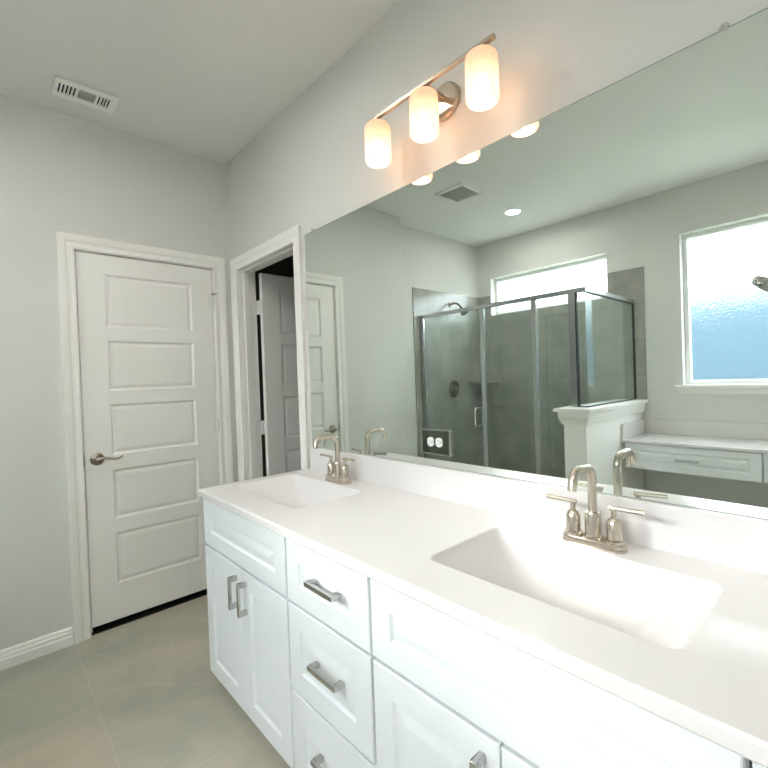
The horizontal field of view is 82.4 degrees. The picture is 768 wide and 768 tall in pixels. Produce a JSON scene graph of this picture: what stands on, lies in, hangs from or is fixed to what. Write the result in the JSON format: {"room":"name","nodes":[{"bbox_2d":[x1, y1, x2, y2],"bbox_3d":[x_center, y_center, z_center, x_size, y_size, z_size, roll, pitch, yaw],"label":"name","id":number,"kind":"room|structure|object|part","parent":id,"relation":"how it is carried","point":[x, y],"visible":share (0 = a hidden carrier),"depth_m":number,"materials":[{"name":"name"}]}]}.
{"room":"bathroom","nodes":[
{"label":"bathroom","id":0,"kind":"room"},
{"bbox_2d":[0,94,238,649],"bbox_3d":[-1.628,-0.032,2.395,1.630,2.773,0.112,-3,1,-42],"label":"wall","id":1,"kind":"structure","parent":0,"point":[59,172],"depth_m":2.24,"materials":[{"name":"white paint"}]},
{"bbox_2d":[0,626,73,670],"bbox_3d":[-1.861,1.322,2.068,0.651,0.092,0.016,-3,1,-42],"label":"baseboard","id":2,"kind":"structure","parent":1,"relation":"attached to","point":[26,651],"depth_m":2.18,"materials":[{"name":"white paint"}]},
{"bbox_2d":[56,231,232,643],"bbox_3d":[-1.355,0.270,2.601,0.881,2.144,0.166,-3,1,-42],"label":"door","id":3,"kind":"structure","parent":1,"relation":"in","point":[144,336],"depth_m":2.52,"materials":[{"name":"white paint"}]},
{"bbox_3d":[-1.541,0.407,2.363,0.068,0.068,0.048,-3,1,-42],"label":"handle","id":4,"kind":"part","parent":3,"relation":"part of","materials":[{"name":"silver metal"}]},
{"bbox_3d":[-1.483,0.403,2.380,0.121,0.023,0.024,-2,1,-32],"label":"lever","id":5,"kind":"part","parent":3,"relation":"part of","materials":[{"name":"silver metal"}]},
{"bbox_2d":[0,589,290,767],"bbox_3d":[-0.705,1.373,1.644,4.780,0.092,4.800,-3,1,-42],"label":"floor","id":6,"kind":"structure","parent":0,"point":[144,692],"depth_m":1.83,"materials":[{"name":"tile"}]},
{"bbox_2d":[203,499,294,767],"bbox_3d":[-0.332,0.891,1.795,0.590,0.850,0.685,-3,1,-42],"label":"base cabinet","id":7,"kind":"object","parent":6,"relation":"on","point":[246,561],"visible":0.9,"depth_m":1.56,"materials":[{"name":"white paint"}]},
{"bbox_3d":[-0.628,0.951,1.748,0.019,0.536,0.348,-3,1,-42],"label":"door","id":8,"kind":"part","parent":7,"relation":"part of","materials":[{"name":"white paint"}]},
{"bbox_3d":[-0.560,0.773,1.626,0.034,0.120,0.013,-3,1,-42],"label":"handle","id":9,"kind":"part","parent":7,"relation":"part of","materials":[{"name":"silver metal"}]},
{"bbox_3d":[-0.509,0.772,1.570,0.034,0.120,0.013,-3,1,-42],"label":"handle","id":10,"kind":"part","parent":7,"relation":"part of","materials":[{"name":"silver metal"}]},
{"bbox_3d":[-0.397,0.946,1.496,0.019,0.536,0.327,-3,1,-42],"label":"door","id":11,"kind":"part","parent":7,"relation":"part of","materials":[{"name":"white paint"}]},
{"bbox_2d":[286,538,376,767],"bbox_3d":[0.034,0.883,1.394,0.590,0.850,0.398,-3,1,-42],"label":"base cabinet","id":12,"kind":"object","parent":6,"relation":"on","point":[330,620],"visible":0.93,"depth_m":1.20,"materials":[{"name":"white paint"}]},
{"bbox_3d":[-0.150,1.060,1.192,0.034,0.013,0.132,-3,1,-42],"label":"handle","id":13,"kind":"part","parent":12,"relation":"part of","materials":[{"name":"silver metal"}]},
{"bbox_3d":[-0.168,0.557,1.187,0.034,0.013,0.132,-3,1,-42],"label":"handle","id":14,"kind":"part","parent":12,"relation":"part of","materials":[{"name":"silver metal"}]},
{"bbox_3d":[-0.160,0.793,1.189,0.034,0.013,0.132,-3,1,-42],"label":"handle","id":15,"kind":"part","parent":12,"relation":"part of","materials":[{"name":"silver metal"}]},
{"bbox_3d":[-0.163,0.567,1.220,0.019,0.190,0.392,-3,1,-42],"label":"drawer","id":16,"kind":"part","parent":12,"relation":"part of","materials":[{"name":"white paint"}]},
{"bbox_3d":[-0.154,0.804,1.223,0.019,0.264,0.392,-3,1,-42],"label":"drawer","id":17,"kind":"part","parent":12,"relation":"part of","materials":[{"name":"white paint"}]},
{"bbox_3d":[-0.144,1.077,1.226,0.019,0.262,0.392,-3,1,-42],"label":"drawer","id":18,"kind":"part","parent":12,"relation":"part of","materials":[{"name":"white paint"}]},
{"bbox_2d":[370,579,751,767],"bbox_3d":[0.410,0.874,0.982,0.590,0.850,0.713,-3,1,-42],"label":"base cabinet","id":19,"kind":"object","parent":6,"relation":"on","point":[449,693],"visible":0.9,"depth_m":0.82,"materials":[{"name":"white paint"}]},
{"bbox_3d":[0.107,0.934,0.944,0.019,0.536,0.353,-3,1,-42],"label":"door","id":20,"kind":"part","parent":19,"relation":"part of","materials":[{"name":"white paint"}]},
{"bbox_3d":[0.176,0.756,0.820,0.034,0.120,0.013,-3,1,-42],"label":"handle","id":21,"kind":"part","parent":19,"relation":"part of","materials":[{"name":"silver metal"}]},
{"bbox_2d":[197,446,767,767],"bbox_3d":[0.138,0.448,1.275,0.568,0.273,2.151,-3,1,-42],"label":"countertop","id":22,"kind":"structure","parent":19,"relation":"on","point":[674,626],"depth_m":1.02,"materials":[{"name":"white stone"}]},
{"bbox_2d":[234,474,361,508],"bbox_3d":[-0.368,0.516,1.828,0.314,0.160,0.540,-3,1,-42],"label":"sink basin","id":23,"kind":"object","parent":22,"relation":"in","point":[287,491],"depth_m":1.98,"materials":[{"name":"white ceramic"}]},
{"bbox_2d":[313,434,354,484],"bbox_3d":[-0.209,0.322,1.926,0.180,0.214,0.176,-2,1,3],"label":"faucet","id":24,"kind":"object","parent":22,"relation":"on","point":[338,473],"visible":1,"depth_m":1.91,"materials":[{"name":"silver metal"}]},
{"bbox_3d":[-0.261,0.325,1.987,0.080,0.014,0.011,-1,1,43],"label":"lever","id":25,"kind":"part","parent":24,"relation":"part of","materials":[{"name":"silver metal"}]},
{"bbox_3d":[-0.242,0.314,1.896,0.148,0.196,0.047,-3,1,-42],"label":"spout","id":26,"kind":"part","parent":24,"relation":"part of","materials":[{"name":"silver metal"}]},
{"bbox_3d":[-0.237,0.368,1.968,0.047,0.086,0.047,-3,1,-42],"label":"handle","id":27,"kind":"part","parent":24,"relation":"part of","materials":[{"name":"silver metal"}]},
{"bbox_3d":[-0.201,0.419,1.931,0.054,0.020,0.158,-3,1,-42],"label":"plate","id":28,"kind":"part","parent":24,"relation":"part of","materials":[{"name":"silver metal"}]},
{"bbox_3d":[-0.168,0.366,1.893,0.047,0.086,0.047,-3,1,-42],"label":"handle","id":29,"kind":"part","parent":24,"relation":"part of","materials":[{"name":"silver metal"}]},
{"bbox_3d":[-0.152,0.323,1.868,0.011,0.014,0.080,-3,1,-38],"label":"lever","id":30,"kind":"part","parent":24,"relation":"part of","materials":[{"name":"silver metal"}]},
{"bbox_2d":[430,527,722,649],"bbox_3d":[0.401,0.499,0.986,0.314,0.160,0.540,-3,1,-42],"label":"sink basin","id":31,"kind":"object","parent":22,"relation":"in","point":[658,607],"depth_m":1.04,"materials":[{"name":"white ceramic"}]},
{"bbox_2d":[546,464,644,554],"bbox_3d":[0.530,0.305,1.119,0.180,0.214,0.176,-2,1,3],"label":"faucet","id":32,"kind":"object","parent":22,"relation":"on","point":[614,543],"visible":1,"depth_m":1.10,"materials":[{"name":"silver metal"}]},
{"bbox_3d":[0.477,0.308,1.180,0.080,0.014,0.011,-1,1,43],"label":"lever","id":33,"kind":"part","parent":32,"relation":"part of","materials":[{"name":"silver metal"}]},
{"bbox_3d":[0.501,0.351,1.161,0.047,0.086,0.047,-3,1,-42],"label":"handle","id":34,"kind":"part","parent":32,"relation":"part of","materials":[{"name":"silver metal"}]},
{"bbox_3d":[0.496,0.297,1.088,0.148,0.196,0.047,-3,1,-42],"label":"spout","id":35,"kind":"part","parent":32,"relation":"part of","materials":[{"name":"silver metal"}]},
{"bbox_3d":[0.537,0.402,1.124,0.054,0.020,0.158,-3,1,-42],"label":"plate","id":36,"kind":"part","parent":32,"relation":"part of","materials":[{"name":"silver metal"}]},
{"bbox_3d":[0.570,0.349,1.085,0.047,0.086,0.047,-3,1,-42],"label":"handle","id":37,"kind":"part","parent":32,"relation":"part of","materials":[{"name":"silver metal"}]},
{"bbox_3d":[0.586,0.306,1.061,0.011,0.014,0.080,-3,1,-38],"label":"lever","id":38,"kind":"part","parent":32,"relation":"part of","materials":[{"name":"silver metal"}]},
{"bbox_3d":[0.347,0.929,0.681,0.019,0.536,0.350,-3,1,-42],"label":"door","id":39,"kind":"part","parent":19,"relation":"part of","materials":[{"name":"white paint"}]},
{"bbox_2d":[752,761,764,767],"bbox_3d":[0.771,0.866,0.613,0.556,0.850,0.312,-3,1,-42],"label":"base cabinet","id":40,"kind":"object","parent":6,"relation":"on","point":[754,765],"visible":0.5,"depth_m":0.53,"materials":[{"name":"white paint"}]},
{"bbox_2d":[0,0,399,163],"bbox_3d":[-0.807,-1.490,1.610,4.780,0.100,4.800,-3,1,-42],"label":"ceiling","id":41,"kind":"structure","parent":0,"point":[203,78],"depth_m":1.93,"materials":[{"name":"white paint"}]},
{"bbox_2d":[51,75,118,113],"bbox_3d":[-1.465,-1.416,2.154,0.256,0.012,0.152,-3,1,-42],"label":"ceiling vent","id":42,"kind":"object","parent":41,"relation":"in","point":[62,87],"visible":1,"depth_m":2.15,"materials":[{"name":"white metal"}]},
{"bbox_2d":[255,255,293,476],"bbox_3d":[0.118,-0.102,3.037,1.585,2.773,1.900,-3,1,-42],"label":"wall","id":43,"kind":"structure","parent":0,"point":[285,267],"depth_m":3.25,"materials":[{"name":"paint"}]},
{"bbox_2d":[226,0,767,519],"bbox_3d":[0.128,-0.088,1.767,0.115,2.773,3.612,-3,1,-42],"label":"wall","id":44,"kind":"structure","parent":0,"point":[307,168],"depth_m":1.60,"materials":[{"name":"white paint"}]},
{"bbox_2d":[230,225,309,481],"bbox_3d":[-0.377,0.241,2.835,0.828,2.127,0.840,-3,1,-42],"label":"door","id":45,"kind":"structure","parent":44,"relation":"in","point":[280,307],"depth_m":2.87,"materials":[{"name":"white paint"}]},
{"bbox_2d":[364,33,498,168],"bbox_3d":[0.157,-0.934,1.482,0.168,0.222,0.556,-3,1,-42],"label":"vanity light","id":46,"kind":"object","parent":44,"relation":"attached to","point":[429,106],"visible":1,"depth_m":1.42,"materials":[{"name":"white glass"}]},
{"bbox_3d":[-0.023,-0.891,1.628,0.096,0.145,0.096,-3,1,-42],"label":"lamp shade","id":47,"kind":"part","parent":46,"relation":"part of","materials":[{"name":"white glass"}]},
{"bbox_3d":[-0.022,-0.863,1.628,0.048,0.069,0.048,-3,1,-42],"label":"bulb","id":48,"kind":"part","parent":46,"relation":"part of","materials":[{"name":"white glass"}]},
{"bbox_3d":[0.133,-0.895,1.457,0.096,0.145,0.096,-3,1,-42],"label":"lamp shade","id":49,"kind":"part","parent":46,"relation":"part of","materials":[{"name":"white glass"}]},
{"bbox_3d":[0.134,-0.867,1.458,0.048,0.069,0.048,-3,1,-42],"label":"bulb","id":50,"kind":"part","parent":46,"relation":"part of","materials":[{"name":"white glass"}]},
{"bbox_3d":[0.169,-0.992,1.492,0.099,0.019,0.028,-3,1,-42],"label":"arm","id":51,"kind":"part","parent":46,"relation":"part of","materials":[{"name":"silver metal"}]},
{"bbox_3d":[0.209,-0.986,1.529,0.023,0.124,0.124,-3,1,-42],"label":"wall plate","id":52,"kind":"part","parent":46,"relation":"part of","materials":[{"name":"silver metal"}]},
{"bbox_3d":[0.288,-0.898,1.288,0.096,0.145,0.096,-3,1,-42],"label":"lamp shade","id":53,"kind":"part","parent":46,"relation":"part of","materials":[{"name":"white glass"}]},
{"bbox_3d":[0.289,-0.870,1.289,0.048,0.069,0.048,-3,1,-42],"label":"bulb","id":54,"kind":"part","parent":46,"relation":"part of","materials":[{"name":"white glass"}]},
{"bbox_2d":[304,8,767,519],"bbox_3d":[0.306,-0.241,1.471,0.008,1.086,2.051,-3,1,-42],"label":"wall mirror","id":55,"kind":"object","parent":44,"relation":"attached to","point":[587,283],"visible":1,"depth_m":1.20,"materials":[{"name":"silver mirror"}]},
{"bbox_2d":[421,428,450,455],"bbox_3d":[0.189,0.214,1.615,0.010,0.092,0.138,-3,1,-42],"label":"electrical outlet","id":56,"kind":"object","parent":55,"relation":"attached to","point":[433,441],"visible":1,"depth_m":1.61,"materials":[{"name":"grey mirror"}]},
{"bbox_2d":[427,437,433,445],"bbox_3d":[0.173,0.214,1.628,0.004,0.034,0.029,-3,1,-42],"label":"receptacle","id":57,"kind":"object","parent":56,"relation":"attached to","point":[430,440],"depth_m":1.63,"materials":[{"name":"white plastic"}]},
{"bbox_2d":[436,438,441,446],"bbox_3d":[0.200,0.213,1.599,0.004,0.034,0.029,-3,1,-42],"label":"receptacle","id":58,"kind":"object","parent":56,"relation":"attached to","point":[438,440],"depth_m":1.60,"materials":[{"name":"white plastic"}]},
{"bbox_2d":[310,446,767,574],"bbox_3d":[0.348,0.374,1.449,0.018,0.143,2.122,-3,1,-42],"label":"backsplash","id":59,"kind":"structure","parent":44,"relation":"attached to","point":[741,542],"depth_m":1.22,"materials":[{"name":"white stone"}]}
]}

